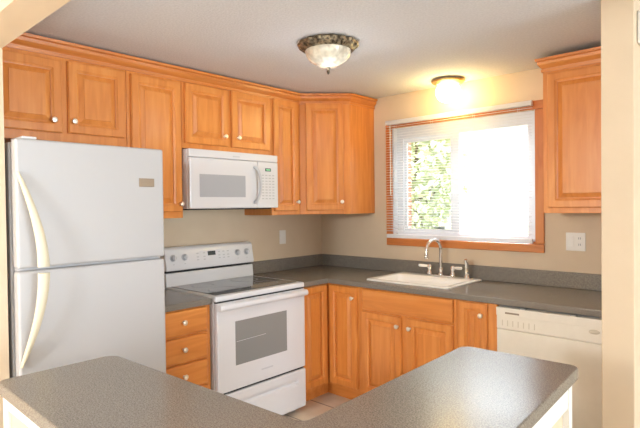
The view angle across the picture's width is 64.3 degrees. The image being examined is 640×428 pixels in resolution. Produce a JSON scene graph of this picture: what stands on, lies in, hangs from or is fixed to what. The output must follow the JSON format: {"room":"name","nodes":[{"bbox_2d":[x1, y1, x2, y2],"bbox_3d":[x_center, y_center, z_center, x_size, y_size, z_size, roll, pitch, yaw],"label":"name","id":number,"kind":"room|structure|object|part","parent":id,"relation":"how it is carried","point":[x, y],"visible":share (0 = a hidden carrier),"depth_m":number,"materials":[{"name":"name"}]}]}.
{"room":"kitchen","nodes":[
{"label":"kitchen","id":0,"kind":"room"},
{"bbox_2d":[0,0,70,427],"bbox_3d":[1.405,0.273,-0.420,8.999,2.354,0.130,0,1,43],"label":"wall","id":1,"kind":"structure","parent":0,"point":[17,17],"depth_m":2.17,"materials":[{"name":"beige paint"}]},
{"bbox_2d":[164,209,321,261],"bbox_3d":[-2.229,0.271,2.365,0.120,2.355,6.880,0,1,43],"label":"wall","id":2,"kind":"structure","parent":0,"point":[196,227],"depth_m":4.11,"materials":[{"name":"beige paint"}]},
{"bbox_2d":[2,46,126,146],"bbox_3d":[-1.485,-0.625,2.804,0.375,0.485,0.738,0,1,43],"label":"upper cabinet","id":3,"kind":"object","parent":2,"relation":"attached to","point":[46,97],"visible":0.94,"depth_m":2.72,"materials":[{"name":"brown wood"}]},
{"bbox_3d":[-1.486,-0.618,2.584,0.018,0.275,0.229,0,1,43],"label":"raised panel","id":4,"kind":"part","parent":3,"relation":"part of","materials":[{"name":"brown wood"}]},
{"bbox_3d":[-1.487,-0.618,2.585,0.021,0.383,0.337,0,1,43],"label":"door","id":5,"kind":"part","parent":3,"relation":"part of","materials":[{"name":"brown wood"}]},
{"bbox_3d":[-1.246,-0.630,2.848,0.021,0.386,0.317,0,1,43],"label":"door","id":6,"kind":"part","parent":3,"relation":"part of","materials":[{"name":"brown wood"}]},
{"bbox_3d":[-1.245,-0.630,2.847,0.018,0.278,0.209,0,1,43],"label":"raised panel","id":7,"kind":"part","parent":3,"relation":"part of","materials":[{"name":"brown wood"}]},
{"bbox_2d":[125,70,184,217],"bbox_3d":[-1.108,-0.425,3.216,0.375,0.907,0.367,0,1,43],"label":"upper cabinet","id":8,"kind":"object","parent":2,"relation":"attached to","point":[153,103],"visible":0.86,"depth_m":3.14,"materials":[{"name":"brown wood"}]},
{"bbox_3d":[-0.997,-0.419,3.118,0.018,0.710,0.222,0,1,43],"label":"raised panel","id":9,"kind":"part","parent":8,"relation":"part of","materials":[{"name":"brown wood"}]},
{"bbox_2d":[181,81,270,154],"bbox_3d":[-0.728,-0.661,3.629,0.375,0.458,0.761,0,1,43],"label":"upper cabinet","id":10,"kind":"object","parent":2,"relation":"attached to","point":[212,118],"visible":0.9,"depth_m":3.48,"materials":[{"name":"brown wood"}]},
{"bbox_3d":[-0.751,-0.652,3.387,0.021,0.387,0.340,0,1,43],"label":"door","id":11,"kind":"part","parent":10,"relation":"part of","materials":[{"name":"brown wood"}]},
{"bbox_3d":[-0.750,-0.652,3.386,0.018,0.279,0.232,0,1,43],"label":"raised panel","id":12,"kind":"part","parent":10,"relation":"part of","materials":[{"name":"brown wood"}]},
{"bbox_2d":[182,148,277,209],"bbox_3d":[-0.693,-0.228,3.609,0.450,0.392,0.758,0,1,43],"label":"microwave oven","id":13,"kind":"object","parent":10,"relation":"attached to","point":[211,179],"visible":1,"depth_m":3.44,"materials":[{"name":"white plastic"}]},
{"bbox_3d":[-0.642,-0.203,3.432,0.030,0.331,0.564,0,1,43],"label":"door","id":14,"kind":"part","parent":13,"relation":"part of","materials":[{"name":"white plastic"}]},
{"bbox_3d":[-0.438,-0.207,3.597,0.064,0.271,0.022,-1,1,9],"label":"handle","id":15,"kind":"part","parent":13,"relation":"part of","materials":[{"name":"grey plastic"}]},
{"bbox_3d":[-0.386,-0.211,3.712,0.028,0.331,0.192,0,1,43],"label":"control panel","id":16,"kind":"part","parent":13,"relation":"part of","materials":[{"name":"white plastic"}]},
{"bbox_3d":[-0.496,-0.662,3.664,0.021,0.392,0.350,0,1,43],"label":"door","id":17,"kind":"part","parent":10,"relation":"part of","materials":[{"name":"brown wood"}]},
{"bbox_3d":[-0.496,-0.662,3.663,0.018,0.284,0.242,0,1,43],"label":"raised panel","id":18,"kind":"part","parent":10,"relation":"part of","materials":[{"name":"brown wood"}]},
{"bbox_2d":[245,98,300,214],"bbox_3d":[-0.365,-0.447,4.025,0.375,0.907,0.299,0,1,43],"label":"upper cabinet","id":19,"kind":"object","parent":2,"relation":"attached to","point":[284,115],"visible":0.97,"depth_m":3.91,"materials":[{"name":"brown wood"}]},
{"bbox_3d":[-0.272,-0.447,3.939,0.020,0.907,0.299,0,1,43],"label":"frame","id":20,"kind":"part","parent":19,"relation":"part of","materials":[{"name":"brown wood"}]},
{"bbox_3d":[-0.263,-0.448,3.919,0.021,0.848,0.247,0,1,43],"label":"door","id":21,"kind":"part","parent":19,"relation":"part of","materials":[{"name":"brown wood"}]},
{"bbox_3d":[-0.262,-0.448,3.918,0.018,0.740,0.139,0,1,43],"label":"raised panel","id":22,"kind":"part","parent":19,"relation":"part of","materials":[{"name":"brown wood"}]},
{"bbox_2d":[279,230,285,243],"bbox_3d":[-0.318,0.197,4.352,0.008,0.116,0.072,0,1,43],"label":"wall outlet","id":23,"kind":"object","parent":2,"relation":"attached to","point":[282,233],"visible":1,"depth_m":4.35,"materials":[{"name":"white plastic"}]},
{"bbox_2d":[25,0,600,98],"bbox_3d":[1.145,-0.947,-0.765,9.320,0.100,6.880,0,1,43],"label":"ceiling","id":24,"kind":"structure","parent":0,"point":[404,46],"depth_m":2.66,"materials":[{"name":"white paint"}]},
{"bbox_2d":[297,34,358,74],"bbox_3d":[0.045,-0.853,2.806,0.342,0.173,0.342,0,1,43],"label":"dome light","id":25,"kind":"object","parent":24,"relation":"attached to","point":[326,51],"visible":1,"depth_m":2.71,"materials":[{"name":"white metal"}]},
{"bbox_3d":[0.045,-0.853,2.806,0.252,0.096,0.252,0,1,43],"label":"lamp shade","id":26,"kind":"part","parent":25,"relation":"part of","materials":[{"name":"white glass"}]},
{"bbox_2d":[431,77,464,102],"bbox_3d":[0.918,-0.882,3.654,0.236,0.164,0.236,0,1,43],"label":"globe ceiling light","id":27,"kind":"object","parent":24,"relation":"attached to","point":[448,89],"visible":1,"depth_m":3.59,"materials":[{"name":"white glass"}]},
{"bbox_3d":[0.918,-0.862,3.654,0.174,0.125,0.174,0,1,43],"label":"globe","id":28,"kind":"part","parent":27,"relation":"part of","materials":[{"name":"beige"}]},
{"bbox_2d":[283,392,350,420],"bbox_3d":[2.452,1.470,0.666,9.320,0.100,3.100,0,1,43],"label":"floor","id":29,"kind":"structure","parent":0,"point":[319,405],"depth_m":3.71,"materials":[{"name":"beige tile"}]},
{"bbox_2d":[4,136,165,377],"bbox_3d":[-1.294,0.537,2.653,0.810,1.761,0.696,0,1,43],"label":"refrigerator","id":30,"kind":"object","parent":29,"relation":"on","point":[85,222],"visible":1,"depth_m":2.36,"materials":[{"name":"white metal"}]},
{"bbox_3d":[-1.226,0.024,2.172,0.123,0.408,0.037,-1,1,-18],"label":"handle","id":31,"kind":"part","parent":30,"relation":"part of","materials":[{"name":"beige plastic"}]},
{"bbox_3d":[-1.221,0.454,2.179,0.123,0.400,0.037,-1,1,-18],"label":"handle","id":32,"kind":"part","parent":30,"relation":"part of","materials":[{"name":"beige plastic"}]},
{"bbox_3d":[-1.074,-0.051,2.436,0.060,0.559,0.696,0,1,43],"label":"freezer door","id":33,"kind":"part","parent":30,"relation":"part of","materials":[{"name":"white metal"}]},
{"bbox_3d":[-1.064,0.784,2.450,0.060,1.088,0.696,0,1,43],"label":"fridge door","id":34,"kind":"part","parent":30,"relation":"part of","materials":[{"name":"white metal"}]},
{"bbox_2d":[165,305,210,388],"bbox_3d":[-0.988,0.985,3.134,0.651,0.874,0.367,0,1,43],"label":"base cabinet","id":35,"kind":"object","parent":29,"relation":"on","point":[187,331],"visible":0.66,"depth_m":2.95,"materials":[{"name":"brown wood"}]},
{"bbox_3d":[-0.782,0.626,2.935,0.021,0.143,0.308,0,1,43],"label":"drawer","id":36,"kind":"part","parent":35,"relation":"part of","materials":[{"name":"brown wood"}]},
{"bbox_3d":[-0.778,0.938,2.940,0.021,0.143,0.308,0,1,43],"label":"drawer","id":37,"kind":"part","parent":35,"relation":"part of","materials":[{"name":"brown wood"}]},
{"bbox_3d":[-0.780,0.782,2.938,0.021,0.143,0.308,0,1,43],"label":"drawer","id":38,"kind":"part","parent":35,"relation":"part of","materials":[{"name":"brown wood"}]},
{"bbox_2d":[165,289,211,311],"bbox_3d":[-1.006,0.475,3.139,0.633,0.140,0.370,0,1,43],"label":"countertop","id":39,"kind":"structure","parent":35,"relation":"on","point":[174,300],"depth_m":3.01,"materials":[{"name":"grey laminate"}]},
{"bbox_2d":[160,241,307,414],"bbox_3d":[-0.579,0.816,3.531,0.678,1.188,0.762,0,1,43],"label":"electric range","id":40,"kind":"object","parent":29,"relation":"on","point":[257,323],"visible":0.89,"depth_m":3.40,"materials":[{"name":"white metal"}]},
{"bbox_3d":[-0.992,0.301,3.459,0.031,0.048,0.048,0,1,43],"label":"knob","id":41,"kind":"part","parent":40,"relation":"part of","materials":[{"name":"grey plastic"}]},
{"bbox_3d":[-0.804,0.301,3.723,0.084,0.160,0.760,0,1,43],"label":"control panel","id":42,"kind":"part","parent":40,"relation":"part of","materials":[{"name":"white metal"}]},
{"bbox_2d":[173,276,295,294],"bbox_3d":[-0.586,0.487,3.528,0.500,0.003,0.696,0,1,43],"label":"glass cooktop","id":43,"kind":"object","parent":40,"relation":"in","point":[221,285],"depth_m":3.51,"materials":[{"name":"grey glass"}]},
{"bbox_3d":[-0.599,0.506,3.541,0.632,0.036,0.762,0,1,43],"label":"cooktop frame","id":44,"kind":"part","parent":40,"relation":"part of","materials":[{"name":"white metal"}]},
{"bbox_3d":[-0.372,0.808,3.340,0.036,0.550,0.748,0,1,43],"label":"oven door","id":45,"kind":"part","parent":40,"relation":"part of","materials":[{"name":"white metal"}]},
{"bbox_3d":[-0.347,0.559,3.311,0.040,0.046,0.748,0,1,43],"label":"handle","id":46,"kind":"part","parent":40,"relation":"part of","materials":[{"name":"white metal"}]},
{"bbox_3d":[-0.366,1.232,3.347,0.036,0.268,0.748,0,1,43],"label":"storage drawer","id":47,"kind":"part","parent":40,"relation":"part of","materials":[{"name":"white metal"}]},
{"bbox_2d":[3,386,571,427],"bbox_3d":[-0.068,0.997,1.626,1.372,0.876,1.265,0,1,43],"label":"base cabinet","id":48,"kind":"object","parent":29,"relation":"on","point":[559,415],"visible":0.22,"depth_m":1.57,"materials":[{"name":"beige paint"}]},
{"bbox_3d":[-0.883,1.005,1.739,0.016,0.876,0.330,0,1,43],"label":"panel","id":49,"kind":"part","parent":48,"relation":"part of","materials":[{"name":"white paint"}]},
{"bbox_3d":[-0.974,1.008,1.605,0.030,0.876,0.008,0,1,43],"label":"corner post","id":50,"kind":"part","parent":48,"relation":"part of","materials":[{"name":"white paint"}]},
{"bbox_3d":[-0.504,1.009,1.183,1.295,0.876,0.006,0,1,43],"label":"panel","id":51,"kind":"part","parent":48,"relation":"part of","materials":[{"name":"beige paint"}]},
{"bbox_3d":[-0.502,0.592,1.160,1.264,0.040,0.008,0,1,43],"label":"rail","id":52,"kind":"part","parent":48,"relation":"part of","materials":[{"name":"white paint"}]},
{"bbox_2d":[0,347,577,427],"bbox_3d":[-0.065,0.539,1.637,1.410,0.038,1.363,0,1,43],"label":"countertop","id":53,"kind":"structure","parent":48,"relation":"on","point":[463,387],"depth_m":1.45,"materials":[{"name":"grey stone"}]},
{"bbox_3d":[0.399,0.599,1.173,0.015,0.075,1.217,0,1,40],"label":"rail","id":54,"kind":"part","parent":48,"relation":"part of","materials":[{"name":"white paint"}]},
{"bbox_3d":[0.795,0.986,1.668,0.052,0.876,0.034,0,1,43],"label":"corner post","id":55,"kind":"part","parent":48,"relation":"part of","materials":[{"name":"white paint"}]},
{"bbox_2d":[304,283,363,400],"bbox_3d":[0.055,0.957,4.085,0.903,0.874,0.903,0,1,43],"label":"base cabinet","id":56,"kind":"object","parent":29,"relation":"on","point":[332,311],"visible":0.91,"depth_m":3.75,"materials":[{"name":"brown wood"}]},
{"bbox_3d":[-0.039,0.901,3.746,0.018,0.630,0.154,0,1,43],"label":"raised panel","id":57,"kind":"part","parent":56,"relation":"part of","materials":[{"name":"brown wood"}]},
{"bbox_3d":[-0.039,0.901,3.746,0.021,0.738,0.262,0,1,43],"label":"door","id":58,"kind":"part","parent":56,"relation":"part of","materials":[{"name":"brown wood"}]},
{"bbox_3d":[0.172,0.899,3.760,0.153,0.630,0.018,0,1,43],"label":"raised panel","id":59,"kind":"part","parent":56,"relation":"part of","materials":[{"name":"brown wood"}]},
{"bbox_3d":[0.172,0.899,3.760,0.261,0.738,0.021,0,1,43],"label":"door","id":60,"kind":"part","parent":56,"relation":"part of","materials":[{"name":"brown wood"}]},
{"bbox_2d":[251,254,601,317],"bbox_3d":[0.661,0.450,3.522,2.572,0.140,0.910,0,1,43],"label":"countertop","id":61,"kind":"structure","parent":56,"relation":"on","point":[555,291],"depth_m":3.46,"materials":[{"name":"grey laminate"}]},
{"bbox_2d":[367,272,481,288],"bbox_3d":[0.745,0.547,3.674,0.670,0.161,0.490,0,1,43],"label":"sink","id":62,"kind":"object","parent":61,"relation":"in","point":[407,278],"visible":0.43,"depth_m":3.72,"materials":[{"name":"white ceramic"}]},
{"bbox_2d":[418,238,461,277],"bbox_3d":[0.886,0.319,3.774,0.283,0.290,0.240,-1,1,3],"label":"kitchen faucet","id":63,"kind":"object","parent":62,"relation":"on","point":[429,272],"visible":1,"depth_m":3.77,"materials":[{"name":"silver metal"}]},
{"bbox_3d":[0.838,0.314,3.731,0.210,0.277,0.044,-2,1,-43],"label":"spout","id":64,"kind":"part","parent":63,"relation":"part of","materials":[{"name":"silver metal"}]},
{"bbox_3d":[0.900,0.457,3.790,0.224,0.013,0.048,0,1,43],"label":"plate","id":65,"kind":"part","parent":63,"relation":"part of","materials":[{"name":"silver metal"}]},
{"bbox_2d":[463,259,470,278],"bbox_3d":[1.052,0.393,3.649,0.054,0.143,0.054,0,1,43],"label":"sprayer","id":66,"kind":"object","parent":62,"relation":"on","point":[466,262],"visible":1,"depth_m":3.63,"materials":[{"name":"silver metal"}]},
{"bbox_2d":[359,287,456,392],"bbox_3d":[0.754,0.956,3.614,0.761,0.874,0.651,0,1,43],"label":"base cabinet","id":67,"kind":"object","parent":29,"relation":"on","point":[400,333],"visible":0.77,"depth_m":3.42,"materials":[{"name":"brown wood"}]},
{"bbox_3d":[0.427,0.980,3.527,0.218,0.470,0.018,0,1,43],"label":"raised panel","id":68,"kind":"part","parent":67,"relation":"part of","materials":[{"name":"brown wood"}]},
{"bbox_3d":[0.427,0.980,3.527,0.326,0.578,0.021,0,1,43],"label":"door","id":69,"kind":"part","parent":67,"relation":"part of","materials":[{"name":"brown wood"}]},
{"bbox_3d":[0.563,0.604,3.393,0.706,0.146,0.021,0,1,43],"label":"false drawer","id":70,"kind":"part","parent":67,"relation":"part of","materials":[{"name":"brown wood"}]},
{"bbox_3d":[0.705,0.980,3.272,0.224,0.470,0.018,0,1,43],"label":"raised panel","id":71,"kind":"part","parent":67,"relation":"part of","materials":[{"name":"brown wood"}]},
{"bbox_3d":[0.705,0.980,3.272,0.332,0.578,0.021,0,1,43],"label":"door","id":72,"kind":"part","parent":67,"relation":"part of","materials":[{"name":"brown wood"}]},
{"bbox_2d":[457,299,499,350],"bbox_3d":[1.130,0.957,3.269,0.256,0.874,0.651,0,1,43],"label":"base cabinet","id":73,"kind":"object","parent":29,"relation":"on","point":[476,321],"visible":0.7,"depth_m":3.05,"materials":[{"name":"brown wood"}]},
{"bbox_3d":[0.924,0.901,3.068,0.082,0.644,0.018,0,1,43],"label":"raised panel","id":74,"kind":"part","parent":73,"relation":"part of","materials":[{"name":"brown wood"}]},
{"bbox_3d":[0.925,0.901,3.069,0.176,0.738,0.021,0,1,43],"label":"door","id":75,"kind":"part","parent":73,"relation":"part of","materials":[{"name":"brown wood"}]},
{"bbox_2d":[496,305,601,427],"bbox_3d":[1.453,0.956,2.969,0.608,0.868,0.618,0,1,43],"label":"dishwasher","id":76,"kind":"object","parent":29,"relation":"on","point":[566,338],"visible":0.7,"depth_m":2.69,"materials":[{"name":"white plastic"}]},
{"bbox_3d":[1.258,0.597,2.755,0.608,0.124,0.041,0,1,43],"label":"control panel","id":77,"kind":"part","parent":76,"relation":"part of","materials":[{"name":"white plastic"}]},
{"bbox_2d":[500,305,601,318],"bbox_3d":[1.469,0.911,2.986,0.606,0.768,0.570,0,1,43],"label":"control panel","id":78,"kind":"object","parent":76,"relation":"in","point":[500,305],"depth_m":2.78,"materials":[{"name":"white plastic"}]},
{"bbox_2d":[322,68,601,273],"bbox_3d":[3.458,0.215,1.671,9.200,2.355,0.150,0,1,43],"label":"wall","id":79,"kind":"structure","parent":0,"point":[364,234],"depth_m":3.77,"materials":[{"name":"beige paint"}]},
{"bbox_2d":[299,103,374,213],"bbox_3d":[0.029,-0.456,4.283,0.609,0.907,0.610,0,1,43],"label":"upper cabinet","id":80,"kind":"object","parent":79,"relation":"attached to","point":[336,140],"visible":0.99,"depth_m":4.04,"materials":[{"name":"brown wood"}]},
{"bbox_2d":[5,32,377,108],"bbox_3d":[-0.646,-0.893,3.431,2.800,0.079,0.291,-1,1,-41],"label":"crown molding","id":81,"kind":"structure","parent":80,"relation":"attached to","point":[26,41],"depth_m":3.15,"materials":[{"name":"brown wood"}]},
{"bbox_3d":[0.038,-0.454,4.042,0.300,0.849,0.021,-1,1,-2],"label":"door","id":82,"kind":"part","parent":80,"relation":"part of","materials":[{"name":"brown wood"}]},
{"bbox_3d":[0.038,-0.454,4.041,0.192,0.741,0.018,-1,1,-2],"label":"raised panel","id":83,"kind":"part","parent":80,"relation":"part of","materials":[{"name":"brown wood"}]},
{"bbox_3d":[0.038,-0.452,4.057,0.417,0.907,0.009,-1,1,-2],"label":"frame","id":84,"kind":"part","parent":80,"relation":"part of","materials":[{"name":"brown wood"}]},
{"bbox_2d":[251,254,601,290],"bbox_3d":[0.661,0.430,3.522,2.572,0.102,0.910,0,1,43],"label":"backsplash","id":85,"kind":"structure","parent":79,"relation":"attached to","point":[586,281],"depth_m":3.84,"materials":[{"name":"grey laminate"}]},
{"bbox_2d":[392,110,534,243],"bbox_3d":[1.058,-0.252,3.834,1.153,0.903,0.109,0,1,43],"label":"window","id":86,"kind":"structure","parent":79,"relation":"in","point":[531,139],"depth_m":3.86,"materials":[{"name":"white plastic"}]},
{"bbox_3d":[0.859,-0.230,4.038,0.443,0.760,0.009,0,1,43],"label":"sash","id":87,"kind":"part","parent":86,"relation":"part of","materials":[{"name":"white plastic"}]},
{"bbox_2d":[385,100,532,242],"bbox_3d":[0.973,-0.279,3.763,1.170,0.946,0.042,0,1,43],"label":"blind","id":88,"kind":"object","parent":86,"relation":"attached to","point":[517,105],"visible":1,"depth_m":3.69,"materials":[{"name":"white plastic"}]},
{"bbox_3d":[0.609,-0.277,4.103,0.002,0.884,0.029,0,1,43],"label":"ladder cord","id":89,"kind":"part","parent":88,"relation":"part of","materials":[{"name":"white fabric"}]},
{"bbox_3d":[0.852,-0.276,3.880,0.002,0.884,0.029,0,1,43],"label":"ladder cord","id":90,"kind":"part","parent":88,"relation":"part of","materials":[{"name":"white plastic"}]},
{"bbox_3d":[0.981,0.179,3.773,1.166,0.030,0.026,0,1,43],"label":"rail","id":91,"kind":"part","parent":88,"relation":"part of","materials":[{"name":"white plastic"}]},
{"bbox_3d":[1.103,-0.276,3.650,0.002,0.884,0.029,0,1,43],"label":"ladder cord","id":92,"kind":"part","parent":88,"relation":"part of","materials":[{"name":"white fabric"}]},
{"bbox_3d":[1.338,-0.275,3.433,0.002,0.884,0.029,0,1,43],"label":"ladder cord","id":93,"kind":"part","parent":88,"relation":"part of","materials":[{"name":"white fabric"}]},
{"bbox_3d":[1.043,0.193,3.820,1.151,0.015,0.049,0,1,43],"label":"sill","id":94,"kind":"part","parent":86,"relation":"part of","materials":[{"name":"white"}]},
{"bbox_2d":[386,100,544,252],"bbox_3d":[1.014,-0.249,3.786,1.260,1.012,0.018,0,1,43],"label":"trim","id":95,"kind":"structure","parent":79,"relation":"attached to","point":[539,246],"depth_m":3.54,"materials":[{"name":"brown wood"}]},
{"bbox_3d":[0.572,-0.251,4.192,0.058,0.895,0.018,0,1,43],"label":"casing","id":96,"kind":"part","parent":95,"relation":"part of","materials":[{"name":"brown wood"}]},
{"bbox_3d":[1.020,0.228,3.793,1.260,0.058,0.018,0,1,43],"label":"casing","id":97,"kind":"part","parent":95,"relation":"part of","materials":[{"name":"brown wood"}]},
{"bbox_3d":[1.457,-0.248,3.380,0.058,0.895,0.018,0,1,43],"label":"casing","id":98,"kind":"part","parent":95,"relation":"part of","materials":[{"name":"brown wood"}]},
{"bbox_2d":[534,46,600,212],"bbox_3d":[1.596,-0.467,3.013,0.509,0.920,0.360,0,1,43],"label":"upper cabinet","id":99,"kind":"object","parent":79,"relation":"attached to","point":[571,80],"visible":0.66,"depth_m":2.92,"materials":[{"name":"brown wood"}]},
{"bbox_3d":[1.590,-0.888,3.006,0.508,0.079,0.358,0,1,43],"label":"crown","id":100,"kind":"part","parent":99,"relation":"part of","materials":[{"name":"brown wood"}]},
{"bbox_3d":[1.506,-0.433,2.887,0.415,0.793,0.021,0,1,43],"label":"door","id":101,"kind":"part","parent":99,"relation":"part of","materials":[{"name":"brown wood"}]},
{"bbox_3d":[1.505,-0.433,2.886,0.307,0.685,0.018,0,1,43],"label":"raised panel","id":102,"kind":"part","parent":99,"relation":"part of","materials":[{"name":"brown wood"}]},
{"bbox_2d":[566,232,585,250],"bbox_3d":[1.626,0.177,3.242,0.116,0.116,0.010,0,1,43],"label":"outlet","id":103,"kind":"object","parent":79,"relation":"attached to","point":[574,241],"visible":1,"depth_m":3.24,"materials":[{"name":"white plastic"}]},
{"bbox_2d":[601,0,639,427],"bbox_3d":[1.625,0.223,2.572,0.127,2.354,0.999,0,1,43],"label":"wall","id":104,"kind":"structure","parent":0,"point":[620,48],"depth_m":2.20,"materials":[{"name":"beige paint"}]},
{"bbox_2d":[637,10,639,44],"bbox_3d":[1.403,-0.802,2.206,0.035,0.140,0.100,0,1,43],"label":"wall box","id":105,"kind":"object","parent":104,"relation":"attached to","point":[638,12],"visible":1,"depth_m":2.18,"materials":[{"name":"white"}]},
{"label":"outside","id":106,"kind":"structure","parent":0,"visible":0},
{"bbox_2d":[412,218,527,235],"bbox_3d":[20.386,1.214,26.923,60.000,0.150,59.800,0,1,43],"label":"lawn","id":107,"kind":"structure","parent":106,"point":[498,224],"depth_m":42.69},
{"bbox_2d":[408,143,411,227],"bbox_3d":[0.901,-0.075,6.182,0.330,3.550,0.250,0,1,43],"label":"brick pillar","id":108,"kind":"structure","parent":107,"relation":"on","point":[409,147],"depth_m":6.13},
{"bbox_2d":[411,147,438,195],"bbox_3d":[3.626,-2.064,25.160,4.634,6.889,4.644,0,1,43],"label":"tree","id":109,"kind":"object","parent":107,"relation":"on","point":[435,147],"visible":0.02,"depth_m":24.63,"materials":[{"name":"green plant"}]},
{"bbox_2d":[411,139,469,228],"bbox_3d":[2.990,-0.872,15.811,3.233,4.820,3.242,0,1,43],"label":"tree","id":110,"kind":"object","parent":107,"relation":"on","point":[423,198],"visible":0.34,"depth_m":14.97,"materials":[{"name":"green plant"}]}
]}

